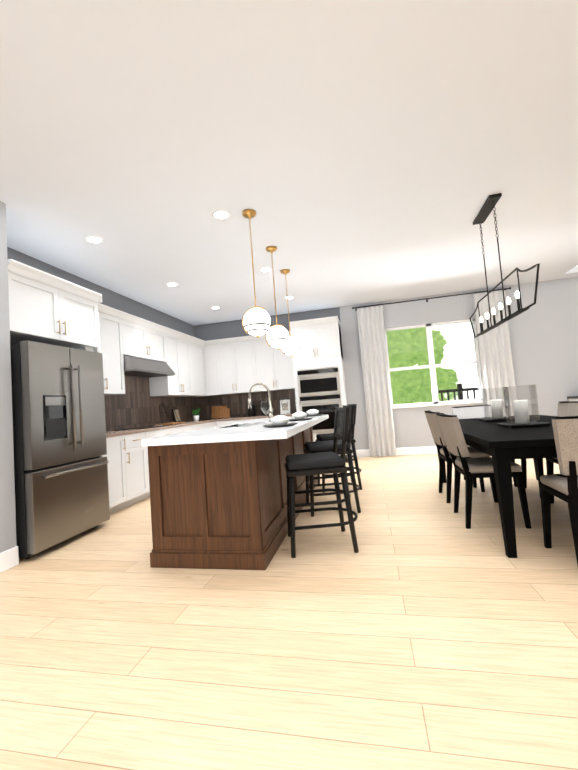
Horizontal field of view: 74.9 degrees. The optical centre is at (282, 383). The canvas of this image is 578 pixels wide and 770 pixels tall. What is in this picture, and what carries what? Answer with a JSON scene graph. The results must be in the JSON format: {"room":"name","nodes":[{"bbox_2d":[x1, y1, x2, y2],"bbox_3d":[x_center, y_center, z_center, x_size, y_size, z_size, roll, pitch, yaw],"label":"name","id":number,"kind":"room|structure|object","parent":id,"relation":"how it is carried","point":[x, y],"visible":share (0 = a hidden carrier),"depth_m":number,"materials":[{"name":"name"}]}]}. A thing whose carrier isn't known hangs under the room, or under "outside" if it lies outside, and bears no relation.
{"room":"dining room","nodes":[
{"label":"dining room","id":0,"kind":"room"},
{"bbox_2d":[0,201,16,552],"bbox_3d":[-4.411,0.152,3.498,4.480,2.960,0.150,-5,-3,13],"label":"wall","id":1,"kind":"structure","parent":0,"point":[7,516],"depth_m":3.02,"materials":[{"name":"paint"}]},
{"bbox_2d":[7,247,340,340],"bbox_3d":[-0.920,-1.267,5.395,3.130,0.425,4.970,-5,-3,13],"label":"wall band","id":2,"kind":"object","parent":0,"point":[204,332],"visible":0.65,"depth_m":6.93,"materials":[{"name":"grey paint"}]},
{"bbox_2d":[0,454,577,769],"bbox_3d":[1.006,1.219,2.315,15.350,0.100,10.220,-5,-3,13],"label":"floor","id":3,"kind":"structure","parent":0,"point":[423,628],"depth_m":1.73,"materials":[{"name":"beige wood"}]},
{"bbox_2d":[8,259,350,558],"bbox_3d":[-0.818,0.159,5.313,3.118,2.630,4.962,-5,-3,13],"label":"kitchen cabinets","id":4,"kind":"object","parent":3,"relation":"on","point":[95,383],"visible":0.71,"depth_m":4.33,"materials":[{"name":"white wood"}]},
{"bbox_2d":[8,340,109,558],"bbox_3d":[-2.310,0.586,3.599,0.884,1.800,0.910,-5,-3,12],"label":"fridge","id":5,"kind":"object","parent":4,"relation":"in","point":[61,475],"depth_m":3.33,"materials":[{"name":"silver metal"}]},
{"bbox_2d":[155,403,184,424],"bbox_3d":[-1.899,0.510,6.378,0.320,0.363,0.440,-5,-3,13],"label":"wine rack","id":6,"kind":"object","parent":4,"relation":"on","point":[164,423],"visible":0.96,"depth_m":6.32,"materials":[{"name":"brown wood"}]},
{"bbox_2d":[172,409,180,421],"bbox_3d":[-1.952,0.601,6.971,0.074,0.258,0.200,-5,-3,13],"label":"cookbook stand","id":7,"kind":"object","parent":4,"relation":"on","point":[178,416],"visible":0.82,"depth_m":6.95,"materials":[{"name":"brown wood"}]},
{"bbox_2d":[192,408,200,420],"bbox_3d":[-1.688,0.614,7.402,0.178,0.245,0.134,-5,-3,13],"label":"plant pot","id":8,"kind":"object","parent":4,"relation":"on","point":[196,412],"visible":1,"depth_m":7.36,"materials":[{"name":"white ceramic"}]},
{"bbox_2d":[212,405,229,418],"bbox_3d":[-1.282,0.600,7.845,0.410,0.258,0.095,-5,-3,13],"label":"cutting boards","id":9,"kind":"object","parent":4,"relation":"on","point":[221,411],"visible":1,"depth_m":7.84,"materials":[{"name":"brown wood"}]},
{"bbox_2d":[247,403,255,416],"bbox_3d":[-0.612,0.535,7.532,0.173,0.260,0.173,-5,-3,13],"label":"canister","id":10,"kind":"object","parent":4,"relation":"on","point":[251,412],"visible":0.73,"depth_m":7.46,"materials":[{"name":"black metal"}]},
{"bbox_2d":[260,400,269,415],"bbox_3d":[-0.321,0.489,7.468,0.214,0.300,0.214,-5,-3,13],"label":"canister","id":11,"kind":"object","parent":4,"relation":"on","point":[265,409],"visible":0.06,"depth_m":7.37,"materials":[{"name":"black"}]},
{"bbox_2d":[280,400,289,413],"bbox_3d":[0.059,0.475,7.564,0.200,0.279,0.062,-5,-3,13],"label":"framed picture","id":12,"kind":"object","parent":4,"relation":"on","point":[287,411],"visible":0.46,"depth_m":7.55},
{"bbox_2d":[142,383,328,569],"bbox_3d":[-0.177,0.667,4.016,1.095,1.373,2.810,-5,-3,13],"label":"kitchen island","id":13,"kind":"object","parent":3,"relation":"on","point":[218,497],"visible":0.92,"depth_m":2.71,"materials":[{"name":"brown wood"}]},
{"bbox_2d":[247,383,274,422],"bbox_3d":[-0.241,0.217,4.207,0.287,0.446,0.096,-5,-3,12],"label":"faucet","id":14,"kind":"object","parent":13,"relation":"on","point":[269,395],"depth_m":4.17,"materials":[{"name":"silver metal"}]},
{"bbox_2d":[261,399,269,423],"bbox_3d":[-0.147,0.263,3.396,0.086,0.245,0.086,-5,-3,13],"label":"wine glass","id":15,"kind":"object","parent":13,"relation":"on","point":[265,407],"visible":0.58,"depth_m":3.42,"materials":[{"name":"clear glass"}]},
{"bbox_2d":[263,415,297,426],"bbox_3d":[-0.018,0.317,3.169,0.300,0.091,0.300,-5,-3,13],"label":"place setting","id":16,"kind":"object","parent":13,"relation":"on","point":[280,421],"visible":1,"depth_m":3.11,"materials":[{"name":"white ceramic"}]},
{"bbox_2d":[289,412,312,420],"bbox_3d":[0.189,0.355,4.085,0.300,0.091,0.300,-5,-3,13],"label":"place setting","id":17,"kind":"object","parent":13,"relation":"on","point":[298,416],"visible":0.96,"depth_m":4.02,"materials":[{"name":"white ceramic"}]},
{"bbox_2d":[306,409,323,416],"bbox_3d":[0.410,0.397,5.060,0.300,0.091,0.300,-5,-3,13],"label":"place setting","id":18,"kind":"object","parent":13,"relation":"on","point":[312,412],"visible":0.96,"depth_m":5.00,"materials":[{"name":"white ceramic"}]},
{"bbox_2d":[285,407,358,557],"bbox_3d":[0.293,0.735,2.998,0.553,1.054,0.504,-4,-3,-2],"label":"bar stool","id":19,"kind":"object","parent":3,"relation":"on","point":[333,462],"visible":1,"depth_m":2.80,"materials":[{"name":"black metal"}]},
{"bbox_2d":[304,405,360,516],"bbox_3d":[0.509,0.775,3.954,0.553,1.054,0.504,-4,-3,-2],"label":"bar stool","id":20,"kind":"object","parent":3,"relation":"on","point":[318,446],"visible":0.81,"depth_m":3.75,"materials":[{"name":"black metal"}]},
{"bbox_2d":[315,404,361,492],"bbox_3d":[0.723,0.815,4.899,0.553,1.054,0.504,-4,-3,-2],"label":"bar stool","id":21,"kind":"object","parent":3,"relation":"on","point":[325,437],"visible":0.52,"depth_m":4.69,"materials":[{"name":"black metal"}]},
{"bbox_2d":[424,410,497,502],"bbox_3d":[1.863,0.744,3.998,0.555,0.918,0.580,-5,-3,13],"label":"dining chair","id":22,"kind":"object","parent":3,"relation":"on","point":[437,433],"visible":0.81,"depth_m":3.82,"materials":[{"name":"beige fabric"}]},
{"bbox_2d":[451,404,516,487],"bbox_3d":[2.447,0.734,4.566,0.580,0.918,0.555,-5,-3,13],"label":"chair","id":23,"kind":"object","parent":3,"relation":"on","point":[468,412],"visible":0.06,"depth_m":4.80,"materials":[{"name":"black paint"}]},
{"bbox_2d":[436,413,531,528],"bbox_3d":[1.695,0.713,3.258,0.555,0.918,0.580,-5,-3,13],"label":"dining chair","id":24,"kind":"object","parent":3,"relation":"on","point":[467,466],"visible":0.79,"depth_m":3.06,"materials":[{"name":"beige fabric"}]},
{"bbox_2d":[437,415,558,557],"bbox_3d":[2.246,0.762,3.490,1.230,0.766,2.420,-5,-3,13],"label":"dining table","id":25,"kind":"object","parent":3,"relation":"on","point":[502,445],"visible":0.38,"depth_m":2.49,"materials":[{"name":"black paint"}]},
{"bbox_2d":[478,387,514,421],"bbox_3d":[2.332,0.228,4.109,0.320,0.354,0.320,-5,-3,13],"label":"candle","id":26,"kind":"object","parent":25,"relation":"on","point":[496,411],"visible":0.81,"depth_m":4.07,"materials":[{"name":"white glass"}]},
{"bbox_2d":[497,384,551,427],"bbox_3d":[2.105,0.199,3.330,0.320,0.354,0.320,-5,-3,13],"label":"candle","id":27,"kind":"object","parent":25,"relation":"on","point":[521,412],"visible":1,"depth_m":3.29,"materials":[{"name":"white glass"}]},
{"bbox_2d":[521,401,577,497],"bbox_3d":[2.842,0.666,3.913,0.555,0.918,0.580,-5,-3,13],"label":"dining chair","id":28,"kind":"object","parent":3,"relation":"on","point":[567,408],"visible":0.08,"depth_m":4.01,"materials":[{"name":"black paint"}]},
{"bbox_2d":[545,458,557,503],"bbox_3d":[2.706,0.641,3.309,0.555,0.918,0.580,-5,-3,13],"label":"dining chair","id":29,"kind":"object","parent":3,"relation":"on","point":[550,462],"visible":0.21,"depth_m":3.53,"materials":[{"name":"black paint"}]},
{"bbox_2d":[539,416,577,564],"bbox_3d":[1.936,0.639,2.307,0.580,0.918,0.555,-5,-3,13],"label":"chair","id":30,"kind":"object","parent":3,"relation":"on","point":[563,485],"visible":1,"depth_m":2.20,"materials":[{"name":"beige fabric"}]},
{"bbox_2d":[567,396,577,400],"bbox_3d":[6.146,0.560,6.008,2.520,0.890,0.502,-5,-3,13],"label":"sideboard","id":31,"kind":"object","parent":3,"relation":"on","point":[572,398],"visible":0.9,"depth_m":6.38,"materials":[{"name":"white wood"}]},
{"bbox_2d":[0,0,577,325],"bbox_3d":[0.768,-2.006,2.504,15.350,0.460,10.220,-5,-3,13],"label":"ceiling","id":32,"kind":"structure","parent":0,"point":[353,152],"depth_m":2.72,"materials":[{"name":"paint"}]},
{"bbox_2d":[85,236,103,243],"bbox_3d":[-1.951,-1.487,3.919,0.175,0.006,0.175,-5,-3,6],"label":"recessed light","id":33,"kind":"object","parent":32,"relation":"in","point":[92,239],"depth_m":3.91,"materials":[{"name":"white plastic"}]},
{"bbox_2d":[166,282,178,285],"bbox_3d":[-1.586,-1.424,5.444,0.175,0.006,0.175,-5,-3,6],"label":"recessed light","id":34,"kind":"object","parent":32,"relation":"in","point":[170,283],"depth_m":5.43,"materials":[{"name":"white plastic"}]},
{"bbox_2d":[212,210,229,218],"bbox_3d":[-0.582,-1.607,3.604,0.175,0.006,0.175,-5,-3,6],"label":"recessed light","id":35,"kind":"object","parent":32,"relation":"in","point":[220,214],"depth_m":3.59,"materials":[{"name":"white plastic"}]},
{"bbox_2d":[242,209,270,337],"bbox_3d":[-0.278,-1.027,3.572,0.275,1.209,0.262,-5,-3,13],"label":"pendant light","id":36,"kind":"object","parent":32,"relation":"hanging from","point":[256,320],"visible":1,"depth_m":3.47,"materials":[{"name":"white glass"}]},
{"bbox_2d":[259,267,271,271],"bbox_3d":[-0.226,-1.543,5.131,0.175,0.006,0.175,-4,-3,4],"label":"recessed light","id":37,"kind":"object","parent":32,"relation":"in","point":[265,269],"depth_m":5.12,"materials":[{"name":"white plastic"}]},
{"bbox_2d":[266,246,288,349],"bbox_3d":[-0.091,-0.991,4.421,0.275,1.209,0.262,-5,-3,13],"label":"pendant light","id":38,"kind":"object","parent":32,"relation":"hanging from","point":[277,335],"visible":0.98,"depth_m":4.32,"materials":[{"name":"white glass"}]},
{"bbox_2d":[280,269,300,356],"bbox_3d":[0.080,-0.958,5.202,0.275,1.209,0.262,-5,-3,13],"label":"pendant light","id":39,"kind":"object","parent":32,"relation":"hanging from","point":[291,348],"visible":0.79,"depth_m":5.10,"materials":[{"name":"white glass"}]},
{"bbox_2d":[469,193,539,337],"bbox_3d":[2.139,-1.191,3.843,0.110,1.206,1.984,-5,-3,13],"label":"lantern chandelier","id":40,"kind":"object","parent":32,"relation":"hanging from","point":[490,203],"visible":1,"depth_m":3.69,"materials":[{"name":"black metal"}]},
{"bbox_2d":[339,277,577,449],"bbox_3d":[3.769,-0.251,6.918,11.720,2.960,0.150,-5,-3,13],"label":"wall","id":41,"kind":"structure","parent":0,"point":[543,331],"depth_m":6.76,"materials":[{"name":"grey paint"}]},
{"bbox_2d":[352,287,510,310],"bbox_3d":[2.719,-1.566,7.056,2.784,0.070,0.148,-5,-3,13],"label":"curtain rod","id":42,"kind":"object","parent":41,"relation":"attached to","point":[426,299],"visible":0.81,"depth_m":7.00,"materials":[{"name":"black metal"}]},
{"bbox_2d":[357,306,395,456],"bbox_3d":[1.782,-0.043,7.149,0.492,2.835,0.068,-5,-3,13],"label":"curtain","id":43,"kind":"object","parent":42,"relation":"hanging from","point":[380,426],"visible":1,"depth_m":7.15,"materials":[{"name":"fabric"}]},
{"bbox_2d":[473,290,516,415],"bbox_3d":[3.825,-0.220,6.694,0.532,2.835,0.068,-5,-3,13],"label":"curtain","id":44,"kind":"object","parent":42,"relation":"hanging from","point":[496,358],"visible":0.5,"depth_m":6.72,"materials":[{"name":"fabric"}]},
{"bbox_2d":[384,319,483,408],"bbox_3d":[2.823,-0.351,7.095,1.680,1.550,0.130,-5,-3,13],"label":"window","id":45,"kind":"structure","parent":41,"relation":"in","point":[432,366],"depth_m":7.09,"materials":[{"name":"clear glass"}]},
{"bbox_3d":[0.877,-0.307,2.331,15.350,2.960,10.070,-5,-3,12],"label":"wall","id":46,"kind":"structure","parent":0,"visible":0},
{"bbox_2d":[0,446,437,572],"bbox_3d":[1.525,1.198,4.653,15.050,0.140,5.136,-5,-3,13],"label":"baseboard","id":47,"kind":"structure","parent":46,"relation":"attached to","point":[9,558],"depth_m":6.98,"materials":[{"name":"white wood"}]}
]}

